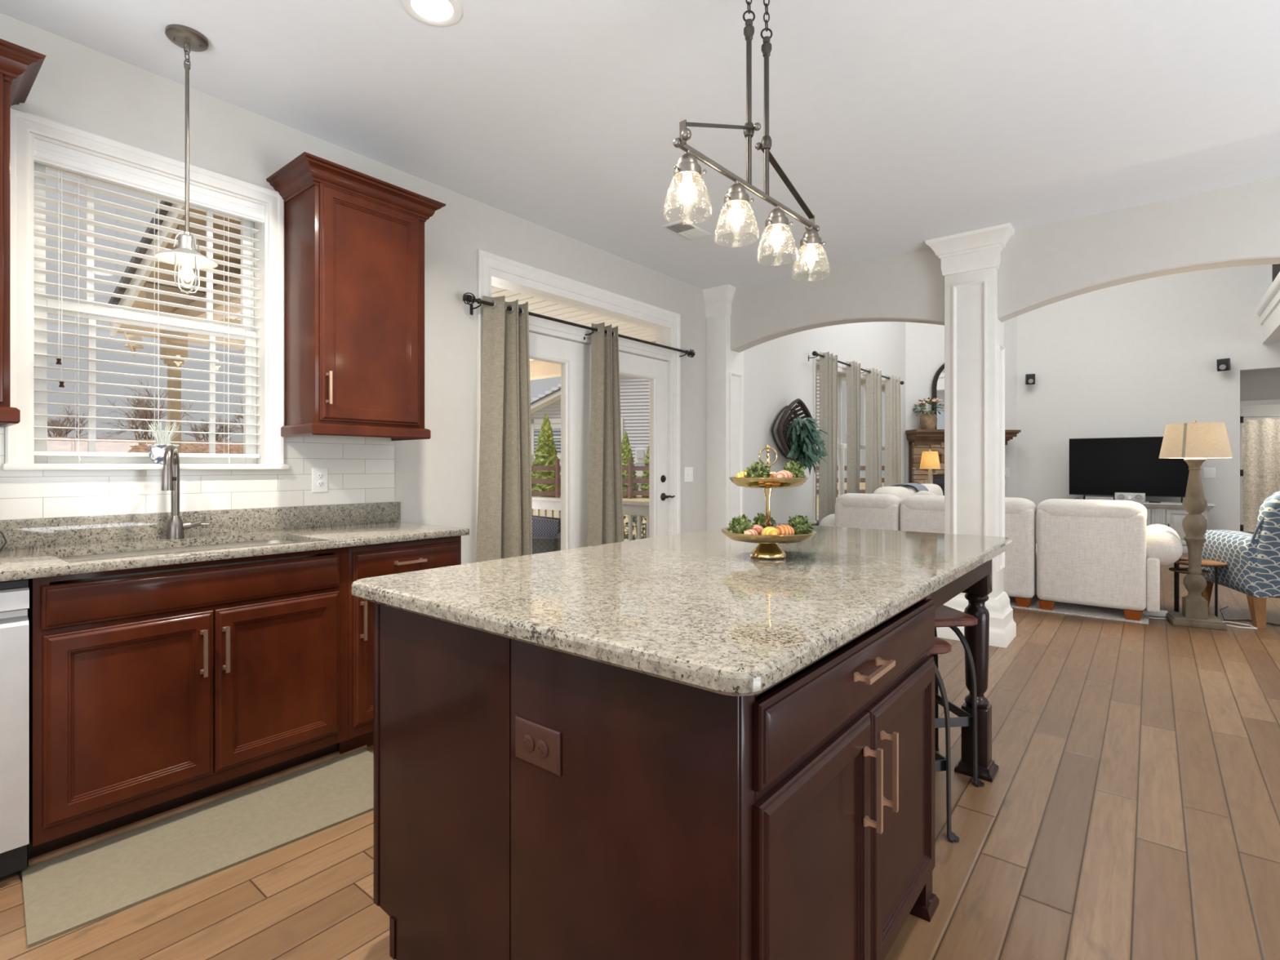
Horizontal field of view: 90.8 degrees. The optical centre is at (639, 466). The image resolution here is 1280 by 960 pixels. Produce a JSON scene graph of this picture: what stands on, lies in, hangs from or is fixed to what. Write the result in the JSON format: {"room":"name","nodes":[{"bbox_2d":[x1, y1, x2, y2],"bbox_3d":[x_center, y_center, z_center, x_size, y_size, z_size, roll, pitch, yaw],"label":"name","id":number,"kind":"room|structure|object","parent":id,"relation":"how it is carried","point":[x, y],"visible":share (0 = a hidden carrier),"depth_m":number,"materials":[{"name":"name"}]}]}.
{"room":"kitchen","nodes":[
{"label":"kitchen","id":0,"kind":"room"},
{"bbox_2d":[116,208,243,349],"bbox_3d":[-1.761,-1.738,5.905,3.530,1.201,4.240,0,0,39],"label":"roof porch","id":1,"kind":"structure","parent":0,"point":[139,304],"depth_m":4.92,"materials":[{"name":"wood"}]},
{"bbox_2d":[121,331,144,355],"bbox_3d":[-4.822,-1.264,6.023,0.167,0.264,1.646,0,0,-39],"label":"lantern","id":2,"kind":"object","parent":1,"relation":"attached to","point":[132,347],"visible":0.62,"depth_m":6.55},
{"bbox_2d":[107,200,172,308],"bbox_3d":[-1.784,-1.823,5.917,3.580,1.171,4.370,0,0,39],"label":"roof shingles","id":3,"kind":"object","parent":1,"relation":"on","point":[125,280],"depth_m":4.71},
{"bbox_2d":[160,278,655,380],"bbox_3d":[-1.812,-1.185,5.921,3.630,0.215,3.640,0,0,39],"label":"beam","id":4,"kind":"structure","parent":0,"point":[539,370],"depth_m":5.00,"materials":[{"name":"wood"}]},
{"bbox_2d":[142,224,240,305],"bbox_3d":[-2.639,-1.712,4.177,2.720,0.879,0.430,0,0,39],"label":"rafters","id":5,"kind":"object","parent":4,"relation":"on","point":[146,295],"visible":0.13,"depth_m":4.82,"materials":[{"name":"wood"}]},
{"bbox_2d":[226,285,655,360],"bbox_3d":[-1.521,-1.307,5.685,2.880,0.052,3.320,0,0,39],"label":"ceiling","id":6,"kind":"structure","parent":0,"point":[536,305],"depth_m":5.36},
{"bbox_2d":[0,13,905,564],"bbox_3d":[0.254,-1.503,5.424,0.167,5.400,13.150,0,0,39],"label":"wall","id":7,"kind":"structure","parent":0,"point":[76,85],"depth_m":3.52,"materials":[{"name":"paint"}]},
{"bbox_2d":[0,38,46,427],"bbox_3d":[-2.333,-0.725,1.793,0.399,1.175,0.898,0,0,39],"label":"upper cabinet","id":8,"kind":"object","parent":7,"relation":"attached to","point":[20,66],"visible":1,"depth_m":2.00,"materials":[{"name":"brown wood"}]},
{"bbox_2d":[1,106,288,470],"bbox_3d":[-1.994,-0.625,2.620,0.204,1.279,0.938,0,0,39],"label":"window","id":9,"kind":"structure","parent":7,"relation":"in","point":[20,444],"depth_m":2.51,"materials":[{"name":"white paint"}]},
{"bbox_2d":[34,138,264,463],"bbox_3d":[-1.993,-0.604,2.616,0.099,1.182,0.773,0,0,39],"label":"window blind","id":10,"kind":"object","parent":9,"relation":"attached to","point":[46,153],"visible":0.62,"depth_m":2.54,"materials":[{"name":"plastic"}]},
{"bbox_2d":[146,419,180,463],"bbox_3d":[-1.937,-0.101,2.568,0.106,0.179,0.114,0,0,39],"label":"planter","id":11,"kind":"object","parent":9,"relation":"on","point":[156,452],"visible":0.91,"depth_m":2.54,"materials":[{"name":"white ceramic"}]},
{"bbox_2d":[110,203,185,336],"bbox_3d":[-3.105,-1.728,4.246,3.530,1.241,0.030,0,0,39],"label":"trim","id":12,"kind":"structure","parent":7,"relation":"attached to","point":[131,292],"depth_m":4.66,"materials":[{"name":"white plastic"}]},
{"bbox_2d":[311,467,328,493],"bbox_3d":[-1.548,0.065,3.058,0.010,0.122,0.076,0,0,39],"label":"wall outlet","id":13,"kind":"object","parent":7,"relation":"attached to","point":[319,475],"visible":1,"depth_m":3.05,"materials":[{"name":"white plastic"}]},
{"bbox_2d":[266,151,446,440],"bbox_3d":[-1.338,-0.725,3.021,0.399,1.175,0.681,0,0,39],"label":"upper cabinet","id":14,"kind":"object","parent":7,"relation":"attached to","point":[354,240],"visible":1,"depth_m":2.88,"materials":[{"name":"brown wood"}]},
{"bbox_2d":[528,332,589,550],"bbox_3d":[-0.660,0.147,4.247,0.059,2.056,0.897,0,0,39],"label":"door","id":15,"kind":"structure","parent":7,"relation":"in","point":[573,357],"depth_m":4.45,"materials":[{"name":"white paint"}]},
{"bbox_2d":[476,248,680,535],"bbox_3d":[-0.377,-0.051,4.629,0.187,2.496,2.072,0,0,39],"label":"trim","id":16,"kind":"structure","parent":7,"relation":"attached to","point":[492,269],"depth_m":4.59,"materials":[{"name":"white paint"}]},
{"bbox_2d":[462,292,695,357],"bbox_3d":[-0.294,-0.952,4.527,0.126,0.102,2.331,0,0,39],"label":"curtain rod","id":17,"kind":"object","parent":7,"relation":"attached to","point":[468,299],"visible":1,"depth_m":4.21,"materials":[{"name":"metal"}]},
{"bbox_2d":[475,295,532,562],"bbox_3d":[-0.814,0.079,3.845,0.133,2.197,0.436,0,0,39],"label":"curtain","id":18,"kind":"object","parent":17,"relation":"hanging from","point":[504,504],"visible":0.73,"depth_m":3.85,"materials":[{"name":"beige fabric"}]},
{"bbox_2d":[586,322,622,546],"bbox_3d":[-0.236,0.079,4.555,0.133,2.197,0.387,0,0,39],"label":"curtain","id":19,"kind":"object","parent":17,"relation":"hanging from","point":[605,504],"visible":0.77,"depth_m":4.53,"materials":[{"name":"beige fabric"}]},
{"bbox_2d":[618,351,675,537],"bbox_3d":[-0.031,0.147,4.986,0.106,2.056,0.922,0,0,39],"label":"door","id":20,"kind":"structure","parent":7,"relation":"in","point":[655,371],"depth_m":5.20,"materials":[{"name":"white paint"}]},
{"bbox_2d":[702,284,743,529],"bbox_3d":[0.786,-0.198,5.749,0.267,2.790,0.376,0,0,39],"label":"column","id":21,"kind":"structure","parent":7,"relation":"attached to","point":[724,366],"depth_m":5.67,"materials":[{"name":"white paint"}]},
{"bbox_2d":[771,398,828,475],"bbox_3d":[1.790,-0.317,6.869,0.381,0.848,1.004,0,0,39],"label":"wall basket","id":22,"kind":"object","parent":7,"relation":"attached to","point":[801,447],"visible":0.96,"depth_m":6.80,"materials":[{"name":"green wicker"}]},
{"bbox_2d":[808,351,903,384],"bbox_3d":[3.027,-1.290,8.615,0.141,0.095,3.354,0,0,39],"label":"curtain rod","id":23,"kind":"object","parent":7,"relation":"attached to","point":[814,353],"visible":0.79,"depth_m":7.96,"materials":[{"name":"metal"}]},
{"bbox_2d":[818,351,837,525],"bbox_3d":[2.265,-0.099,7.612,0.144,2.532,0.336,0,0,39],"label":"curtain","id":24,"kind":"object","parent":23,"relation":"hanging from","point":[828,366],"visible":0.74,"depth_m":7.51,"materials":[{"name":"grey fabric"}]},
{"bbox_2d":[845,360,860,493],"bbox_3d":[2.778,-0.099,8.244,0.135,2.532,0.267,0,0,36],"label":"curtain","id":25,"kind":"object","parent":23,"relation":"hanging from","point":[853,371],"visible":0.72,"depth_m":8.18,"materials":[{"name":"grey fabric"}]},
{"bbox_2d":[865,368,881,493],"bbox_3d":[3.263,-0.099,8.842,0.145,2.532,0.391,0,0,39],"label":"curtain","id":26,"kind":"object","parent":23,"relation":"hanging from","point":[873,379],"visible":0.7,"depth_m":8.72,"materials":[{"name":"grey fabric"}]},
{"bbox_2d":[884,374,901,486],"bbox_3d":[3.799,-0.099,9.504,0.134,2.532,0.516,0,0,38],"label":"curtain","id":27,"kind":"object","parent":23,"relation":"hanging from","point":[892,468],"visible":0.7,"depth_m":9.36,"materials":[{"name":"grey fabric"}]},
{"bbox_2d":[812,357,901,523],"bbox_3d":[3.075,-0.316,8.873,0.189,1.986,3.380,0,0,39],"label":"window","id":28,"kind":"structure","parent":7,"relation":"in","point":[842,369],"depth_m":8.46,"materials":[{"name":"white paint"}]},
{"bbox_2d":[0,0,1279,289],"bbox_3d":[1.020,-1.633,1.021,6.900,0.080,7.270,0,0,39],"label":"ceiling","id":29,"kind":"structure","parent":0,"point":[900,126],"depth_m":2.73,"materials":[{"name":"paint"}]},
{"bbox_2d":[155,24,217,294],"bbox_3d":[-1.677,-1.115,2.339,0.190,0.956,0.190,0,0,39],"label":"pendant","id":30,"kind":"object","parent":29,"relation":"hanging from","point":[186,255],"visible":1,"depth_m":2.33,"materials":[{"name":"grey metal"}]},
{"bbox_2d":[402,0,462,26],"bbox_3d":[-0.719,-1.589,2.186,0.196,0.008,0.196,0,0,39],"label":"recessed light","id":31,"kind":"object","parent":29,"relation":"in","point":[433,12],"visible":1,"depth_m":2.20,"materials":[{"name":"white plastic"}]},
{"bbox_2d":[661,219,710,240],"bbox_3d":[0.311,-1.589,4.252,0.180,0.009,0.330,0,0,39],"label":"ceiling vent","id":32,"kind":"object","parent":29,"relation":"in","point":[682,228],"visible":1,"depth_m":4.23,"materials":[{"name":"white plastic"}]},
{"bbox_2d":[662,0,830,280],"bbox_3d":[0.380,-1.147,2.040,0.136,0.893,0.882,0,0,42],"label":"chandelier","id":33,"kind":"object","parent":29,"relation":"hanging from","point":[687,171],"visible":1,"depth_m":2.00,"materials":[{"name":"grey metal"}]},
{"bbox_2d":[0,539,1279,959],"bbox_3d":[4.019,1.222,4.723,6.900,0.050,16.800,0,0,39],"label":"floor","id":34,"kind":"structure","parent":0,"point":[1131,809],"depth_m":2.02,"materials":[{"name":"brown wood"}]},
{"bbox_2d":[0,579,29,878],"bbox_3d":[-2.182,0.762,1.779,0.612,0.869,0.598,0,0,39],"label":"dishwasher","id":35,"kind":"object","parent":34,"relation":"on","point":[14,594],"visible":0.92,"depth_m":1.80,"materials":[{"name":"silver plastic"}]},
{"bbox_2d":[26,546,348,864],"bbox_3d":[-1.690,0.760,2.373,0.660,0.874,0.929,0,0,39],"label":"base cabinet","id":36,"kind":"object","parent":34,"relation":"on","point":[150,695],"visible":0.96,"depth_m":2.10,"materials":[{"name":"brown wood"}]},
{"bbox_2d":[0,501,469,582],"bbox_3d":[-1.897,0.255,2.128,0.653,0.133,2.720,0,0,39],"label":"countertop","id":37,"kind":"structure","parent":36,"relation":"on","point":[33,548],"depth_m":2.48,"materials":[{"name":"stone"}]},
{"bbox_2d":[49,540,316,585],"bbox_3d":[-1.676,0.423,2.368,0.451,0.203,0.806,0,0,39],"label":"sink","id":38,"kind":"object","parent":37,"relation":"in","point":[260,542],"visible":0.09,"depth_m":2.38,"materials":[{"name":"metal"}]},
{"bbox_2d":[160,444,210,539],"bbox_3d":[-1.848,0.103,2.526,0.114,0.377,0.220,0,0,2],"label":"faucet","id":39,"kind":"object","parent":37,"relation":"on","point":[171,468],"visible":1,"depth_m":2.53,"materials":[{"name":"grey metal"}]},
{"bbox_2d":[27,745,367,866],"bbox_3d":[-1.498,1.187,2.292,0.016,0.020,1.044,0,0,39],"label":"trim","id":40,"kind":"structure","parent":34,"relation":"on","point":[32,861],"depth_m":2.18,"materials":[{"name":"brown wood"}]},
{"bbox_2d":[22,748,373,948],"bbox_3d":[-1.317,1.192,2.094,0.502,0.009,1.073,0,0,39],"label":"kitchen mat","id":41,"kind":"object","parent":34,"relation":"on","point":[65,893],"visible":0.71,"depth_m":1.97,"materials":[{"name":"fabric"}]},
{"bbox_2d":[337,535,461,754],"bbox_3d":[-1.229,0.760,2.946,0.664,0.874,0.539,0,0,39],"label":"base cabinet","id":42,"kind":"object","parent":34,"relation":"on","point":[395,557],"visible":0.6,"depth_m":2.62,"materials":[{"name":"brown wood"}]},
{"bbox_2d":[373,559,999,959],"bbox_3d":[0.389,0.759,2.031,1.120,0.875,2.016,0,0,39],"label":"kitchen island","id":43,"kind":"object","parent":34,"relation":"on","point":[794,819],"visible":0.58,"depth_m":1.22,"materials":[{"name":"brown wood"}]},
{"bbox_2d":[515,715,561,776],"bbox_3d":[-0.197,0.531,1.202,0.126,0.080,0.010,0,0,39],"label":"island outlet","id":44,"kind":"object","parent":43,"relation":"attached to","point":[540,745],"visible":1,"depth_m":1.20,"materials":[{"name":"brown plastic"}]},
{"bbox_2d":[522,733,534,751],"bbox_3d":[-0.214,0.531,1.212,0.033,0.033,0.004,0,0,39],"label":"receptacle","id":45,"kind":"object","parent":44,"relation":"attached to","point":[528,740],"depth_m":1.21,"materials":[{"name":"black plastic"}]},
{"bbox_2d":[536,739,548,758],"bbox_3d":[-0.184,0.531,1.188,0.033,0.033,0.004,0,0,39],"label":"receptacle","id":46,"kind":"object","parent":44,"relation":"attached to","point":[542,745],"depth_m":1.18,"materials":[{"name":"black plastic"}]},
{"bbox_2d":[351,523,1013,696],"bbox_3d":[0.379,0.302,2.045,1.138,0.038,2.141,0,0,39],"label":"island countertop","id":47,"kind":"structure","parent":43,"relation":"on","point":[695,609],"depth_m":1.41,"materials":[{"name":"stone"}]},
{"bbox_2d":[720,444,816,559],"bbox_3d":[0.400,0.107,1.973,0.293,0.352,0.293,0,0,20],"label":"tray stand","id":48,"kind":"object","parent":47,"relation":"on","point":[767,548],"visible":0.89,"depth_m":1.90,"materials":[{"name":"gold metal"}]},
{"bbox_2d":[726,513,753,533],"bbox_3d":[0.312,0.184,1.942,0.088,0.080,0.084,0,0,39],"label":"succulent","id":49,"kind":"object","parent":48,"relation":"on","point":[738,526],"visible":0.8,"depth_m":1.93,"materials":[{"name":"green plant"}]},
{"bbox_2d":[743,461,770,477],"bbox_3d":[0.363,0.020,1.942,0.085,0.077,0.087,0,0,39],"label":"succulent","id":50,"kind":"object","parent":48,"relation":"on","point":[756,471],"visible":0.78,"depth_m":1.92,"materials":[{"name":"green plant"}]},
{"bbox_2d":[728,476,808,488],"bbox_3d":[0.400,0.050,1.973,0.243,0.033,0.243,0,0,39],"label":"tray","id":51,"kind":"object","parent":48,"relation":"on","point":[748,482],"depth_m":1.88,"materials":[{"name":"gold metal"}]},
{"bbox_2d":[720,525,816,543],"bbox_3d":[0.400,0.215,1.973,0.294,0.033,0.294,0,0,39],"label":"tray","id":52,"kind":"object","parent":48,"relation":"on","point":[757,539],"depth_m":1.86,"materials":[{"name":"gold metal"}]},
{"bbox_2d":[783,460,806,477],"bbox_3d":[0.476,0.020,1.975,0.087,0.080,0.095,0,0,39],"label":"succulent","id":53,"kind":"object","parent":48,"relation":"on","point":[797,470],"visible":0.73,"depth_m":1.95,"materials":[{"name":"green plant"}]},
{"bbox_2d":[786,514,814,534],"bbox_3d":[0.493,0.184,1.953,0.090,0.074,0.083,0,0,13],"label":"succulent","id":54,"kind":"object","parent":48,"relation":"on","point":[800,524],"visible":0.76,"depth_m":1.93,"materials":[{"name":"green plant"}]},
{"bbox_2d":[929,636,959,842],"bbox_3d":[0.831,0.883,2.146,0.338,0.628,0.338,0,0,-11],"label":"bar stool","id":55,"kind":"object","parent":34,"relation":"on","point":[940,646],"visible":0.19,"depth_m":2.02,"materials":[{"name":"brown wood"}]},
{"bbox_2d":[929,604,984,786],"bbox_3d":[1.109,0.883,2.505,0.338,0.628,0.338,0,0,-7],"label":"bar stool","id":56,"kind":"object","parent":34,"relation":"on","point":[944,615],"visible":0.23,"depth_m":2.38,"materials":[{"name":"metal"}]},
{"bbox_2d":[905,429,1021,495],"bbox_3d":[5.259,0.302,10.287,1.780,1.790,0.330,0,0,-6],"label":"fireplace","id":57,"kind":"object","parent":34,"relation":"on","point":[920,441],"visible":0.17,"depth_m":10.20,"materials":[{"name":"brick"}]},
{"bbox_2d":[911,396,944,429],"bbox_3d":[4.645,-0.859,10.214,0.510,0.531,0.491,0,0,-13],"label":"flower vase","id":58,"kind":"object","parent":57,"relation":"on","point":[928,420],"visible":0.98,"depth_m":10.12,"materials":[{"name":"ceramic"}]},
{"bbox_2d":[920,412,937,429],"bbox_3d":[4.664,-0.733,10.209,0.256,0.280,0.256,0,0,39],"label":"jar","id":59,"kind":"object","parent":58,"relation":"on","point":[928,420],"depth_m":10.11,"materials":[{"name":"ceramic"}]},
{"bbox_2d":[932,363,944,429],"bbox_3d":[5.296,-1.193,10.411,1.000,1.200,0.040,0,0,-6],"label":"arched mirror","id":60,"kind":"object","parent":57,"relation":"on","point":[938,383],"visible":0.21,"depth_m":10.37,"materials":[{"name":"brown mirror"}]},
{"bbox_2d":[905,429,1021,444],"bbox_3d":[5.259,-0.473,10.287,1.780,0.240,0.330,0,0,-6],"label":"mantel shelf","id":61,"kind":"object","parent":57,"relation":"attached to","point":[914,437],"depth_m":10.18,"materials":[{"name":"brown wood"}]},
{"bbox_2d":[1008,593,1148,624],"bbox_3d":[3.929,1.192,6.691,2.283,0.011,3.055,0,0,39],"label":"area rug","id":62,"kind":"object","parent":34,"relation":"on","point":[1100,612],"visible":0.2,"depth_m":5.21,"materials":[{"name":"carpet"}]},
{"bbox_2d":[819,493,902,530],"bbox_3d":[2.411,0.726,6.600,0.839,0.918,1.008,0,0,39],"label":"sofa section","id":63,"kind":"object","parent":62,"relation":"on","point":[854,510],"visible":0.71,"depth_m":6.14,"materials":[{"name":"fabric"}]},
{"bbox_2d":[872,484,942,499],"bbox_3d":[3.597,0.709,7.793,1.020,0.954,2.207,0,0,39],"label":"sofa","id":64,"kind":"object","parent":62,"relation":"on","point":[903,491],"visible":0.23,"depth_m":7.35,"materials":[{"name":"beige fabric"}]},
{"bbox_2d":[872,486,911,499],"bbox_3d":[2.943,0.517,7.383,0.340,0.570,0.747,0,0,39],"label":"cushion","id":65,"kind":"object","parent":64,"relation":"on","point":[901,492],"depth_m":7.19,"materials":[{"name":"beige fabric"}]},
{"bbox_2d":[898,484,918,495],"bbox_3d":[3.403,0.517,7.951,0.340,0.570,0.747,0,0,39],"label":"cushion","id":66,"kind":"object","parent":64,"relation":"on","point":[912,489],"depth_m":7.70,"materials":[{"name":"beige fabric"}]},
{"bbox_2d":[921,484,942,495],"bbox_3d":[3.862,0.517,8.518,0.340,0.570,0.747,0,0,39],"label":"cushion","id":67,"kind":"object","parent":64,"relation":"on","point":[935,489],"depth_m":8.35,"materials":[{"name":"beige fabric"}]},
{"bbox_2d":[900,494,1036,607],"bbox_3d":[3.168,0.726,5.986,1.092,0.918,1.008,0,0,39],"label":"sofa section","id":68,"kind":"object","parent":62,"relation":"on","point":[918,513],"visible":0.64,"depth_m":5.36,"materials":[{"name":"fabric"}]},
{"bbox_2d":[1036,498,1183,621],"bbox_3d":[3.965,0.726,5.341,0.940,0.918,1.008,0,0,39],"label":"armchair","id":69,"kind":"object","parent":62,"relation":"on","point":[1097,553],"visible":1,"depth_m":4.97,"materials":[{"name":"fabric"}]},
{"bbox_2d":[1137,501,1216,553],"bbox_3d":[7.179,0.856,9.268,1.850,0.682,0.600,0,0,39],"label":"tv console","id":70,"kind":"object","parent":34,"relation":"on","point":[1171,514],"visible":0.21,"depth_m":8.78,"materials":[{"name":"white wood"}]},
{"bbox_2d":[1069,436,1189,502],"bbox_3d":[7.253,0.040,9.323,1.525,0.946,0.308,0,0,39],"label":"television","id":71,"kind":"object","parent":70,"relation":"on","point":[1101,466],"visible":0.66,"depth_m":9.37,"materials":[{"name":"black plastic"}]},
{"bbox_2d":[1114,492,1145,502],"bbox_3d":[7.133,0.448,9.196,0.350,0.131,0.168,0,0,39],"label":"speaker","id":72,"kind":"object","parent":70,"relation":"on","point":[1135,497],"visible":0.97,"depth_m":9.13},
{"bbox_2d":[1159,420,1232,630],"bbox_3d":[4.230,0.423,4.816,0.424,1.548,0.424,0,0,31],"label":"floor lamp","id":73,"kind":"object","parent":34,"relation":"on","point":[1194,442],"visible":1,"depth_m":4.76,"materials":[{"name":"grey wood"}]},
{"bbox_2d":[1173,557,1227,617],"bbox_3d":[4.502,0.980,5.105,0.370,0.435,0.370,0,0,39],"label":"side table","id":74,"kind":"object","parent":34,"relation":"on","point":[1205,562],"visible":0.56,"depth_m":5.04,"materials":[{"name":"brown wood"}]},
{"bbox_2d":[1200,490,1279,628],"bbox_3d":[5.037,0.660,4.897,0.886,1.074,1.019,0,0,18],"label":"armchair","id":75,"kind":"object","parent":34,"relation":"on","point":[1252,569],"visible":0.88,"depth_m":4.70,"materials":[{"name":"blue fabric"}]},
{"bbox_3d":[4.133,0.887,9.000,0.480,0.620,0.480,0,0,39],"label":"end table","id":76,"kind":"object","parent":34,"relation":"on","visible":0},
{"bbox_2d":[919,449,940,484],"bbox_3d":[4.133,0.166,9.000,0.274,0.822,0.274,0,0,39],"label":"table lamp","id":77,"kind":"object","parent":76,"relation":"on","point":[930,460],"visible":0.59,"depth_m":8.91,"materials":[{"name":"fabric"}]},
{"bbox_2d":[905,316,1017,497],"bbox_3d":[5.329,-1.503,10.551,2.253,5.400,0.148,0,0,-6],"label":"wall","id":78,"kind":"structure","parent":0,"point":[924,342],"depth_m":10.43,"materials":[{"name":"paint"}]},
{"bbox_2d":[730,176,1279,352],"bbox_3d":[3.489,-1.503,3.592,7.300,5.400,0.165,0,0,39],"label":"wall","id":79,"kind":"structure","parent":0,"point":[1042,265],"depth_m":4.13,"materials":[{"name":"paint"}]},
{"bbox_2d":[924,222,1016,648],"bbox_3d":[2.347,-0.198,4.455,0.524,2.790,0.422,0,0,39],"label":"column","id":80,"kind":"structure","parent":79,"relation":"attached to","point":[975,348],"depth_m":4.36,"materials":[{"name":"white paint"}]},
{"bbox_2d":[1017,264,1279,531],"bbox_3d":[8.950,-1.503,9.223,6.100,5.400,1.200,0,0,39],"label":"wall","id":81,"kind":"structure","parent":0,"point":[1137,358],"depth_m":9.55,"materials":[{"name":"paint"}]},
{"bbox_2d":[1256,271,1279,343],"bbox_3d":[8.554,-1.956,6.326,3.070,0.515,3.800,0,0,39],"label":"trim","id":82,"kind":"structure","parent":81,"relation":"attached to","point":[1268,308],"depth_m":8.05,"materials":[{"name":"white paint"}]},
{"bbox_2d":[1240,368,1279,400],"bbox_3d":[10.193,-0.203,9.052,2.754,2.800,0.100,0,0,39],"label":"wall","id":83,"kind":"structure","parent":0,"point":[1256,384],"depth_m":9.61,"materials":[{"name":"paint"}]},
{"bbox_2d":[1240,408,1243,531],"bbox_3d":[9.573,0.142,10.070,0.109,2.090,0.900,0,0,39],"label":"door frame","id":84,"kind":"structure","parent":83,"relation":"in","point":[1241,409],"depth_m":9.81,"materials":[{"name":"white paint"}]},
{"bbox_2d":[1240,399,1279,405],"bbox_3d":[9.613,0.095,9.445,1.100,2.205,0.020,0,0,39],"label":"trim","id":85,"kind":"structure","parent":83,"relation":"attached to","point":[1274,402],"depth_m":9.60,"materials":[{"name":"white paint"}]},
{"bbox_2d":[1240,404,1279,533],"bbox_3d":[10.860,-0.103,9.992,2.600,2.600,2.200,0,0,39],"label":"wall","id":86,"kind":"structure","parent":0,"point":[1260,410],"depth_m":11.18,"materials":[{"name":"paint"}]},
{"bbox_2d":[1243,414,1279,417],"bbox_3d":[11.081,-0.853,10.264,2.500,0.026,0.026,0,0,39],"label":"curtain rod","id":87,"kind":"object","parent":86,"relation":"attached to","point":[1272,415],"visible":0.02,"depth_m":10.70,"materials":[{"name":"silver metal"}]},
{"bbox_2d":[1242,417,1279,532],"bbox_3d":[11.042,0.150,10.296,1.900,1.935,0.028,0,0,39],"label":"curtain","id":88,"kind":"object","parent":87,"relation":"hanging from","point":[1260,437],"visible":0.66,"depth_m":10.74,"materials":[{"name":"fabric"}]},
{"bbox_3d":[-1.862,1.377,5.819,3.580,0.240,3.800,0,0,39],"label":"floor","id":89,"kind":"structure","parent":0,"visible":0},
{"bbox_2d":[160,330,188,453],"bbox_3d":[-4.054,0.047,5.497,0.164,2.420,0.164,0,0,39],"label":"porch post","id":90,"kind":"object","parent":89,"relation":"on","point":[171,394],"visible":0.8,"depth_m":5.46,"materials":[{"name":"wood"}]},
{"bbox_2d":[532,515,560,554],"bbox_3d":[-1.035,0.882,6.405,0.510,0.750,0.710,0,0,0],"label":"patio chair","id":91,"kind":"object","parent":89,"relation":"on","point":[546,531],"visible":0.14,"depth_m":6.58,"materials":[{"name":"black wicker"}]},
{"bbox_2d":[532,516,558,537],"bbox_3d":[-1.052,0.687,6.623,0.395,0.340,0.147,0,0,0],"label":"cushion","id":92,"kind":"object","parent":91,"relation":"on","point":[542,526],"depth_m":6.60,"materials":[{"name":"fabric"}]},
{"bbox_2d":[531,496,648,541],"bbox_3d":[-0.661,0.769,7.215,3.390,0.795,0.120,0,0,39],"label":"porch railing","id":93,"kind":"object","parent":89,"relation":"on","point":[640,508],"visible":0.02,"depth_m":6.76,"materials":[{"name":"wood"}]},
{"label":"outside","id":94,"kind":"structure","parent":0,"visible":0},
{"bbox_2d":[47,436,243,453],"bbox_3d":[-13.830,0.412,11.524,12.000,2.230,16.500,0,0,39],"label":"bank","id":95,"kind":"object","parent":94,"point":[52,445],"depth_m":11.74,"materials":[{"name":"soil"}]},
{"bbox_2d":[47,400,100,437],"bbox_3d":[-15.480,-1.124,16.911,1.639,1.268,1.198,0,0,-15],"label":"bare tree","id":96,"kind":"object","parent":95,"relation":"on","point":[59,433],"visible":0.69,"depth_m":16.94,"materials":[{"name":"plant"}]},
{"bbox_2d":[100,377,204,439],"bbox_3d":[-12.260,-1.361,15.852,1.926,1.741,2.077,0,0,42],"label":"bare tree","id":97,"kind":"object","parent":95,"relation":"on","point":[149,415],"visible":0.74,"depth_m":15.50,"materials":[{"name":"plant"}]},
{"bbox_2d":[181,413,238,441],"bbox_3d":[-11.498,-0.976,17.031,1.428,0.972,1.092,0,0,-39],"label":"bare tree","id":98,"kind":"object","parent":95,"relation":"on","point":[217,437],"visible":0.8,"depth_m":17.05,"materials":[{"name":"plant"}]},
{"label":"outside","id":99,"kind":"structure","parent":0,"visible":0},
{"bbox_2d":[533,482,884,541],"bbox_3d":[-19.046,1.607,34.730,66.680,0.180,90.000,0,0,39],"label":"lawn","id":100,"kind":"structure","parent":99,"point":[862,485],"depth_m":22.16,"materials":[{"name":"plant"}]},
{"bbox_2d":[531,413,560,497],"bbox_3d":[-4.595,-0.536,30.991,1.718,4.206,1.638,0,0,39],"label":"arborvitae","id":101,"kind":"object","parent":100,"relation":"on","point":[546,453],"visible":0.71,"depth_m":30.60,"materials":[{"name":"green plant"}]},
{"bbox_2d":[621,431,639,497],"bbox_3d":[-0.714,-0.093,31.004,1.305,3.314,1.327,0,0,39],"label":"arborvitae","id":102,"kind":"object","parent":100,"relation":"on","point":[626,451],"visible":0.56,"depth_m":30.72,"materials":[{"name":"green plant"}]},
{"bbox_2d":[623,515,646,540],"bbox_3d":[0.047,0.998,7.600,0.708,1.062,0.699,0,0,39],"label":"leafy shrub","id":103,"kind":"object","parent":100,"relation":"on","point":[634,517],"visible":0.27,"depth_m":7.55,"materials":[{"name":"green plant"}]},
{"bbox_2d":[640,447,648,497],"bbox_3d":[0.712,-0.199,31.003,1.420,3.523,1.423,0,0,39],"label":"arborvitae","id":104,"kind":"object","parent":100,"relation":"on","point":[644,486],"visible":0.19,"depth_m":30.71,"materials":[{"name":"green plant"}]},
{"bbox_2d":[530,373,819,497],"bbox_3d":[-0.976,-3.200,35.917,21.677,9.435,4.500,0,0,14],"label":"neighbor house","id":105,"kind":"structure","parent":100,"relation":"on","point":[634,391],"depth_m":33.97,"materials":[{"name":"grey"}]},
{"bbox_2d":[531,458,884,498],"bbox_3d":[-5.232,0.587,29.249,38.242,1.880,0.198,0,0,-8],"label":"fence","id":106,"kind":"object","parent":100,"relation":"on","point":[557,468],"visible":0.15,"depth_m":29.83,"materials":[{"name":"wood"}]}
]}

